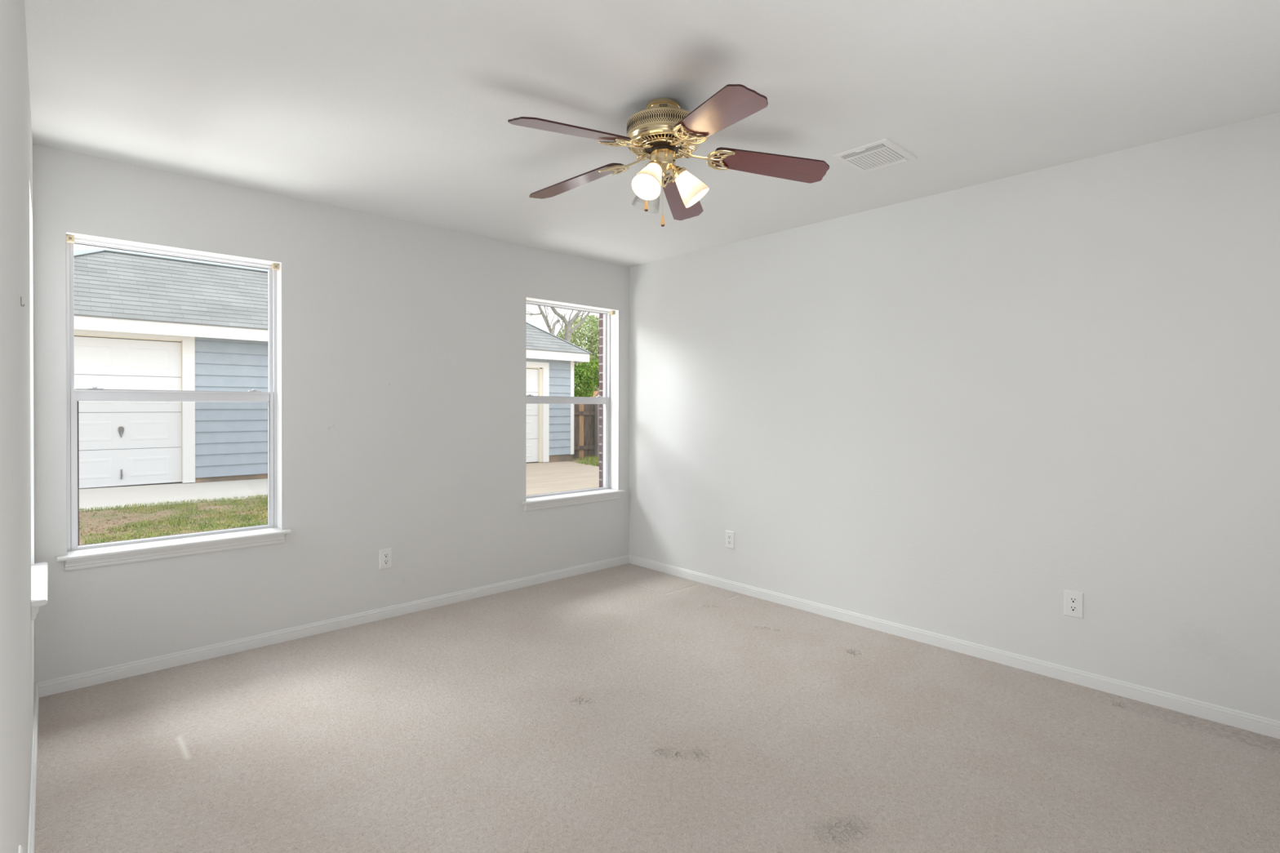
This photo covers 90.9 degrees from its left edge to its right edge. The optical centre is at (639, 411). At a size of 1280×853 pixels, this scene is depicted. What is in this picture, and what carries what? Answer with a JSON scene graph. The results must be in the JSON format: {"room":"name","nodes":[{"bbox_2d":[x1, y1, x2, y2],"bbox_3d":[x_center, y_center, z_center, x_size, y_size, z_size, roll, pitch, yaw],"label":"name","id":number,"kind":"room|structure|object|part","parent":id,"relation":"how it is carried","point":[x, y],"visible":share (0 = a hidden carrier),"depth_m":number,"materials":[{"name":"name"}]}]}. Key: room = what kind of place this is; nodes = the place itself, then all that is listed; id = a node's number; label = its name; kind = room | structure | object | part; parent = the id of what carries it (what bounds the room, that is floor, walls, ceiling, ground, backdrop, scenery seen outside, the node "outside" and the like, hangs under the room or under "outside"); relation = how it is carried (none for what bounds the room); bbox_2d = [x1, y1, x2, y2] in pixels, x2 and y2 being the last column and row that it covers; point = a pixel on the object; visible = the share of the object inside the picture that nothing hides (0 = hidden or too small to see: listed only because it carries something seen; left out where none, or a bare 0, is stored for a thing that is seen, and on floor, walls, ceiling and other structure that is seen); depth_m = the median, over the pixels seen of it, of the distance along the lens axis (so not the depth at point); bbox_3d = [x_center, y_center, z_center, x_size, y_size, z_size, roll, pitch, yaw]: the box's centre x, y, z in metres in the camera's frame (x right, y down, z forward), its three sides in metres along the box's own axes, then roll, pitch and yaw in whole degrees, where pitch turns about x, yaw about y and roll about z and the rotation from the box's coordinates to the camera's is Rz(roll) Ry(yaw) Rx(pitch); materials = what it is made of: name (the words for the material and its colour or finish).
{"room":"empty bedroom","nodes":[
{"label":"empty bedroom","id":0,"kind":"room"},
{"bbox_2d":[0,0,35,852],"bbox_3d":[-1.146,0.059,1.034,0.165,2.440,4.620,0,1,-43],"label":"wall","id":1,"kind":"structure","parent":0,"point":[17,629],"depth_m":1.16,"materials":[{"name":"paint"}]},
{"bbox_2d":[17,845,22,852],"bbox_3d":[-1.180,0.906,1.200,0.008,0.120,0.076,0,1,-43],"label":"wall outlet","id":2,"kind":"object","parent":1,"relation":"attached to","point":[20,848],"visible":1,"depth_m":1.22,"materials":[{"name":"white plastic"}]},
{"bbox_2d":[27,682,39,852],"bbox_3d":[-1.083,1.246,1.102,0.012,0.066,4.644,0,1,-43],"label":"baseboard","id":3,"kind":"structure","parent":1,"relation":"attached to","point":[31,838],"depth_m":2.08,"materials":[{"name":"white paint"}]},
{"bbox_2d":[29,184,48,620],"bbox_3d":[-2.394,-0.041,2.385,0.216,1.531,0.728,0,1,-43],"label":"window","id":4,"kind":"structure","parent":1,"relation":"in","point":[39,571],"depth_m":2.66,"materials":[{"name":"white paint"}]},
{"bbox_3d":[-2.368,0.665,2.415,0.143,0.019,0.728,0,1,-43],"label":"sill","id":5,"kind":"part","parent":4,"relation":"part of","materials":[{"name":"white paint"}]},
{"bbox_2d":[73,248,267,271],"bbox_3d":[-11.271,-1.610,18.831,13.600,5.630,8.000,0,1,-43],"label":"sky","id":6,"kind":"structure","parent":0,"point":[75,251],"depth_m":16.44,"materials":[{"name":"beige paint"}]},
{"bbox_2d":[32,143,629,682],"bbox_3d":[-1.435,0.039,4.046,3.543,2.440,0.165,0,1,-43],"label":"wall","id":7,"kind":"structure","parent":0,"point":[403,342],"depth_m":3.67,"materials":[{"name":"paint"}]},
{"bbox_2d":[57,231,291,571],"bbox_3d":[-2.319,-0.046,3.190,0.939,1.531,0.216,0,1,-43],"label":"window","id":8,"kind":"structure","parent":7,"relation":"in","point":[78,557],"depth_m":3.17,"materials":[{"name":"white paint"}]},
{"bbox_2d":[66,234,74,243],"bbox_3d":[-2.619,-0.793,2.894,0.030,0.030,0.038,0,1,-43],"label":"bracket","id":9,"kind":"object","parent":8,"relation":"attached to","point":[69,238],"visible":1,"depth_m":2.88,"materials":[{"name":"beige plastic"}]},
{"bbox_3d":[-2.375,-0.424,3.249,0.831,0.752,0.022,0,1,-43],"label":"sash","id":10,"kind":"part","parent":8,"relation":"part of","materials":[{"name":"white plastic"}]},
{"bbox_3d":[-2.353,0.271,3.228,0.840,0.752,0.032,0,1,-43],"label":"sash","id":11,"kind":"part","parent":8,"relation":"part of","materials":[{"name":"white plastic"}]},
{"bbox_3d":[-2.396,0.285,3.264,0.832,0.725,0.008,0,1,-43],"label":"screen frame","id":12,"kind":"part","parent":8,"relation":"part of","materials":[{"name":"white metal"}]},
{"bbox_3d":[-2.295,0.660,3.168,0.939,0.019,0.143,0,1,-43],"label":"sill","id":13,"kind":"part","parent":8,"relation":"part of","materials":[{"name":"white paint"}]},
{"bbox_2d":[271,263,279,270],"bbox_3d":[-2.008,-0.795,3.469,0.030,0.030,0.038,0,1,-43],"label":"bracket","id":14,"kind":"object","parent":8,"relation":"attached to","point":[274,266],"visible":1,"depth_m":3.46,"materials":[{"name":"beige plastic"}]},
{"bbox_2d":[35,555,629,697],"bbox_3d":[-1.376,1.227,3.990,3.567,0.066,0.012,0,1,-43],"label":"baseboard","id":15,"kind":"structure","parent":7,"relation":"attached to","point":[59,685],"depth_m":3.47,"materials":[{"name":"white paint"}]},
{"bbox_2d":[379,547,391,569],"bbox_3d":[-1.545,0.898,3.830,0.076,0.120,0.008,0,1,-43],"label":"wall outlet","id":16,"kind":"object","parent":7,"relation":"attached to","point":[385,555],"visible":1,"depth_m":3.83,"materials":[{"name":"white plastic"}]},
{"bbox_2d":[382,560,388,564],"bbox_3d":[-1.544,0.918,3.828,0.034,0.027,0.002,0,1,-43],"label":"receptacle","id":17,"kind":"object","parent":16,"relation":"attached to","point":[384,562],"depth_m":3.83,"materials":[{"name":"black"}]},
{"bbox_2d":[382,553,388,558],"bbox_3d":[-1.543,0.879,3.828,0.034,0.027,0.002,0,1,-43],"label":"receptacle","id":18,"kind":"object","parent":16,"relation":"attached to","point":[384,555],"depth_m":3.83,"materials":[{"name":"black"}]},
{"bbox_2d":[521,297,625,511],"bbox_3d":[-0.541,-0.054,4.863,0.951,1.531,0.216,0,1,-43],"label":"window","id":19,"kind":"structure","parent":7,"relation":"in","point":[609,402],"depth_m":5.13,"materials":[{"name":"white paint"}]},
{"bbox_3d":[-0.597,-0.432,4.921,0.843,0.752,0.022,0,1,-43],"label":"sash","id":20,"kind":"part","parent":19,"relation":"part of","materials":[{"name":"white plastic"}]},
{"bbox_3d":[-0.618,0.277,4.936,0.844,0.725,0.008,0,1,-43],"label":"screen frame","id":21,"kind":"part","parent":19,"relation":"part of","materials":[{"name":"white metal"}]},
{"bbox_3d":[-0.575,0.263,4.901,0.852,0.752,0.032,0,1,-43],"label":"sash","id":22,"kind":"part","parent":19,"relation":"part of","materials":[{"name":"white plastic"}]},
{"bbox_3d":[-0.517,0.652,4.841,0.951,0.019,0.143,0,1,-43],"label":"sill","id":23,"kind":"part","parent":19,"relation":"part of","materials":[{"name":"white paint"}]},
{"bbox_2d":[609,311,615,315],"bbox_3d":[-0.226,-0.803,5.146,0.030,0.030,0.038,0,1,-43],"label":"bracket","id":24,"kind":"object","parent":19,"relation":"attached to","point":[611,313],"visible":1,"depth_m":5.14,"materials":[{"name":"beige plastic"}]},
{"bbox_2d":[599,313,603,487],"bbox_3d":[-1.525,0.038,4.142,4.143,2.840,0.096,0,1,-43],"label":"wall","id":25,"kind":"structure","parent":0,"point":[601,316],"depth_m":5.30,"materials":[{"name":"red brick"}]},
{"bbox_2d":[24,0,1279,266],"bbox_3d":[0.175,-1.227,2.296,3.828,0.120,4.905,0,1,-43],"label":"ceiling","id":26,"kind":"structure","parent":0,"point":[399,109],"depth_m":2.29,"materials":[{"name":"paint"}]},
{"bbox_2d":[507,84,829,226],"bbox_3d":[0.053,-0.946,2.390,1.196,0.442,1.237,0,1,-43],"label":"ceiling fan","id":27,"kind":"object","parent":26,"relation":"hanging from","point":[663,133],"visible":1,"depth_m":2.35,"materials":[{"name":"brown wood"}]},
{"bbox_3d":[-0.228,-0.954,2.142,0.452,0.006,0.144,-9,19,-40],"label":"blade","id":28,"kind":"part","parent":27,"relation":"part of","materials":[{"name":"brown wood"}]},
{"bbox_3d":[-0.265,-0.958,2.629,0.452,0.006,0.144,-8,9,32],"label":"blade","id":29,"kind":"part","parent":27,"relation":"part of","materials":[{"name":"brown wood"}]},
{"bbox_3d":[0.037,-0.853,2.311,0.135,0.143,0.113,0,1,-43],"label":"lamp shade","id":30,"kind":"part","parent":27,"relation":"part of","materials":[{"name":"white glass"}]},
{"bbox_3d":[0.044,-0.872,2.329,0.074,0.086,0.054,0,1,-43],"label":"bulb","id":31,"kind":"part","parent":27,"relation":"part of","materials":[{"name":"white glass"}]},
{"bbox_3d":[0.060,-0.914,2.359,0.069,0.062,0.062,0,1,-43],"label":"lamp arm","id":32,"kind":"part","parent":27,"relation":"part of","materials":[{"name":"gold metal"}]},
{"bbox_2d":[630,132,696,159],"bbox_3d":[0.088,-1.008,2.411,0.254,0.014,0.254,0,1,-43],"label":"grille","id":33,"kind":"object","parent":27,"relation":"attached to","point":[657,140],"depth_m":2.37,"materials":[{"name":"gold metal"}]},
{"bbox_3d":[0.149,-0.914,2.411,0.066,0.062,0.065,0,1,-43],"label":"lamp arm","id":34,"kind":"part","parent":27,"relation":"part of","materials":[{"name":"gold metal"}]},
{"bbox_3d":[0.186,-0.958,2.814,0.144,0.006,0.452,-13,-9,12],"label":"blade","id":35,"kind":"part","parent":27,"relation":"part of","materials":[{"name":"brown wood"}]},
{"bbox_3d":[0.205,-0.854,2.411,0.126,0.143,0.124,0,1,-43],"label":"lamp shade","id":36,"kind":"part","parent":27,"relation":"part of","materials":[{"name":"white glass"}]},
{"bbox_3d":[0.246,-0.953,2.027,0.144,0.006,0.452,14,2,-23],"label":"blade","id":37,"kind":"part","parent":27,"relation":"part of","materials":[{"name":"brown wood"}]},
{"bbox_3d":[0.502,-0.955,2.442,0.452,0.006,0.144,7,-13,-4],"label":"blade","id":38,"kind":"part","parent":27,"relation":"part of","materials":[{"name":"brown wood"}]},
{"bbox_2d":[831,137,917,173],"bbox_3d":[1.078,-1.162,2.892,0.314,0.013,0.258,0,1,-43],"label":"ceiling vent","id":39,"kind":"object","parent":26,"relation":"in","point":[882,153],"visible":1,"depth_m":2.87,"materials":[{"name":"white metal"}]},
{"bbox_2d":[34,563,1279,852],"bbox_3d":[0.171,1.333,2.313,3.828,0.120,4.905,0,1,-43],"label":"floor","id":40,"kind":"structure","parent":0,"point":[628,708],"depth_m":2.36,"materials":[{"name":"beige carpet"}]},
{"bbox_2d":[629,112,1279,721],"bbox_3d":[1.482,0.047,3.619,0.120,2.440,4.785,0,1,-43],"label":"wall","id":41,"kind":"structure","parent":0,"point":[953,413],"depth_m":3.15,"materials":[{"name":"paint"}]},
{"bbox_2d":[725,530,734,548],"bbox_3d":[0.631,0.905,4.434,0.008,0.120,0.076,0,1,-43],"label":"wall outlet","id":42,"kind":"object","parent":41,"relation":"attached to","point":[729,535],"visible":1,"depth_m":4.43,"materials":[{"name":"white plastic"}]},
{"bbox_2d":[629,555,1279,739],"bbox_3d":[1.488,1.235,3.521,0.012,0.066,4.644,0,1,-43],"label":"baseboard","id":43,"kind":"structure","parent":41,"relation":"attached to","point":[1229,717],"depth_m":3.13,"materials":[{"name":"white paint"}]},
{"bbox_2d":[1063,589,1083,618],"bbox_3d":[2.029,0.904,2.948,0.008,0.120,0.076,0,1,-43],"label":"wall outlet","id":44,"kind":"object","parent":41,"relation":"attached to","point":[1073,601],"visible":1,"depth_m":2.95,"materials":[{"name":"white plastic"}]},
{"bbox_2d":[1068,604,1077,612],"bbox_3d":[2.027,0.924,2.946,0.002,0.027,0.034,0,1,-43],"label":"receptacle","id":45,"kind":"object","parent":44,"relation":"attached to","point":[1072,608],"depth_m":2.95,"materials":[{"name":"white plastic"}]},
{"bbox_2d":[1069,596,1077,603],"bbox_3d":[2.027,0.885,2.946,0.002,0.027,0.034,0,1,-43],"label":"receptacle","id":46,"kind":"object","parent":44,"relation":"attached to","point":[1072,599],"depth_m":2.95,"materials":[{"name":"white plastic"}]},
{"label":"outside","id":47,"kind":"structure","parent":0,"visible":0},
{"bbox_2d":[84,462,537,488],"bbox_3d":[-27.591,1.194,34.441,120.000,0.240,79.730,0,1,-43],"label":"ground","id":48,"kind":"structure","parent":47,"point":[531,462],"depth_m":10.84,"materials":[{"name":"concrete"}]},
{"bbox_2d":[74,249,591,488],"bbox_3d":[-6.262,-0.656,12.025,10.760,3.809,3.741,0,1,-43],"label":"garage","id":49,"kind":"structure","parent":48,"relation":"on","point":[142,322],"depth_m":9.56,"materials":[{"name":"blue paint"}]},
{"bbox_3d":[-7.445,0.304,9.038,0.068,0.163,0.043,0,1,-43],"label":"lock handle","id":50,"kind":"part","parent":49,"relation":"part of","materials":[{"name":"grey metal"}]},
{"bbox_3d":[-7.788,-0.048,8.651,2.754,2.272,0.060,0,1,-43],"label":"door trim","id":51,"kind":"part","parent":49,"relation":"part of","materials":[{"name":"white wood"}]},
{"bbox_3d":[-3.073,0.032,13.087,2.820,2.209,0.060,0,1,-43],"label":"door trim","id":52,"kind":"part","parent":49,"relation":"part of","materials":[{"name":"white wood"}]},
{"bbox_2d":[526,304,590,342],"bbox_3d":[-3.074,-2.486,24.529,6.671,7.345,2.216,0,0,-37],"label":"bare tree","id":53,"kind":"object","parent":48,"relation":"on","point":[568,332],"visible":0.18,"depth_m":24.38,"materials":[{"name":"grey plant"}]},
{"bbox_2d":[557,315,599,395],"bbox_3d":[-1.159,-1.893,29.775,7.744,6.100,3.388,0,1,-43],"label":"leafy tree","id":54,"kind":"object","parent":48,"relation":"on","point":[593,336],"visible":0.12,"depth_m":27.51,"materials":[{"name":"green plant"}]},
{"bbox_2d":[573,359,599,396],"bbox_3d":[-1.421,-0.340,20.326,1.087,3.123,3.080,0,0,37],"label":"bush","id":55,"kind":"object","parent":48,"relation":"on","point":[586,377],"visible":0.44,"depth_m":19.68,"materials":[{"name":"green plant"}]},
{"bbox_2d":[580,391,599,396],"bbox_3d":[-0.638,0.162,27.750,4.900,2.010,0.400,0,1,-43],"label":"wall","id":56,"kind":"structure","parent":48,"relation":"on","point":[595,393],"depth_m":26.30,"materials":[{"name":"brick"}]},
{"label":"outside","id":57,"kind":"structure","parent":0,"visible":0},
{"bbox_2d":[79,461,599,511],"bbox_3d":[-5.423,1.151,5.929,17.220,0.276,7.360,0,1,-43],"label":"driveway","id":58,"kind":"structure","parent":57,"point":[562,476],"depth_m":8.99,"materials":[{"name":"concrete"}]},
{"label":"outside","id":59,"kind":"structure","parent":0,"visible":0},
{"bbox_2d":[79,493,267,545],"bbox_3d":[-5.119,1.235,4.424,9.600,0.336,5.210,0,1,-43],"label":"ground","id":60,"kind":"structure","parent":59,"point":[85,518],"depth_m":6.72,"materials":[{"name":"green plant"}]},
{"bbox_2d":[79,497,267,544],"bbox_3d":[-4.500,1.167,6.974,5.234,0.164,2.250,0,1,-43],"label":"fallen leaves","id":61,"kind":"object","parent":60,"relation":"on","point":[123,516],"visible":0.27,"depth_m":6.72,"materials":[{"name":"plant"}]},
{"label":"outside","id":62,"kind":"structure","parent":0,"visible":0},
{"bbox_2d":[571,453,599,466],"bbox_3d":[0.098,1.199,14.859,4.500,0.084,3.400,0,1,-43],"label":"ground","id":63,"kind":"structure","parent":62,"point":[573,460],"depth_m":14.65,"materials":[{"name":"green plant"}]},
{"bbox_2d":[572,404,599,458],"bbox_3d":[-0.499,0.429,16.219,3.698,1.479,0.170,0,1,-43],"label":"wooden fence","id":64,"kind":"object","parent":63,"relation":"on","point":[586,416],"visible":0.1,"depth_m":15.52,"materials":[{"name":"brown wood"}]},
{"bbox_3d":[-0.585,0.898,16.204,3.550,0.090,0.040,0,1,-43],"label":"rail","id":65,"kind":"part","parent":64,"relation":"part of","materials":[{"name":"brown wood"}]},
{"bbox_3d":[-0.584,0.048,16.198,3.550,0.090,0.040,0,1,-43],"label":"rail","id":66,"kind":"part","parent":64,"relation":"part of","materials":[{"name":"brown wood"}]},
{"bbox_3d":[-1.053,0.461,15.656,0.100,1.420,0.109,0,1,-43],"label":"post","id":67,"kind":"part","parent":64,"relation":"part of","materials":[{"name":"grey wood"}]}
]}

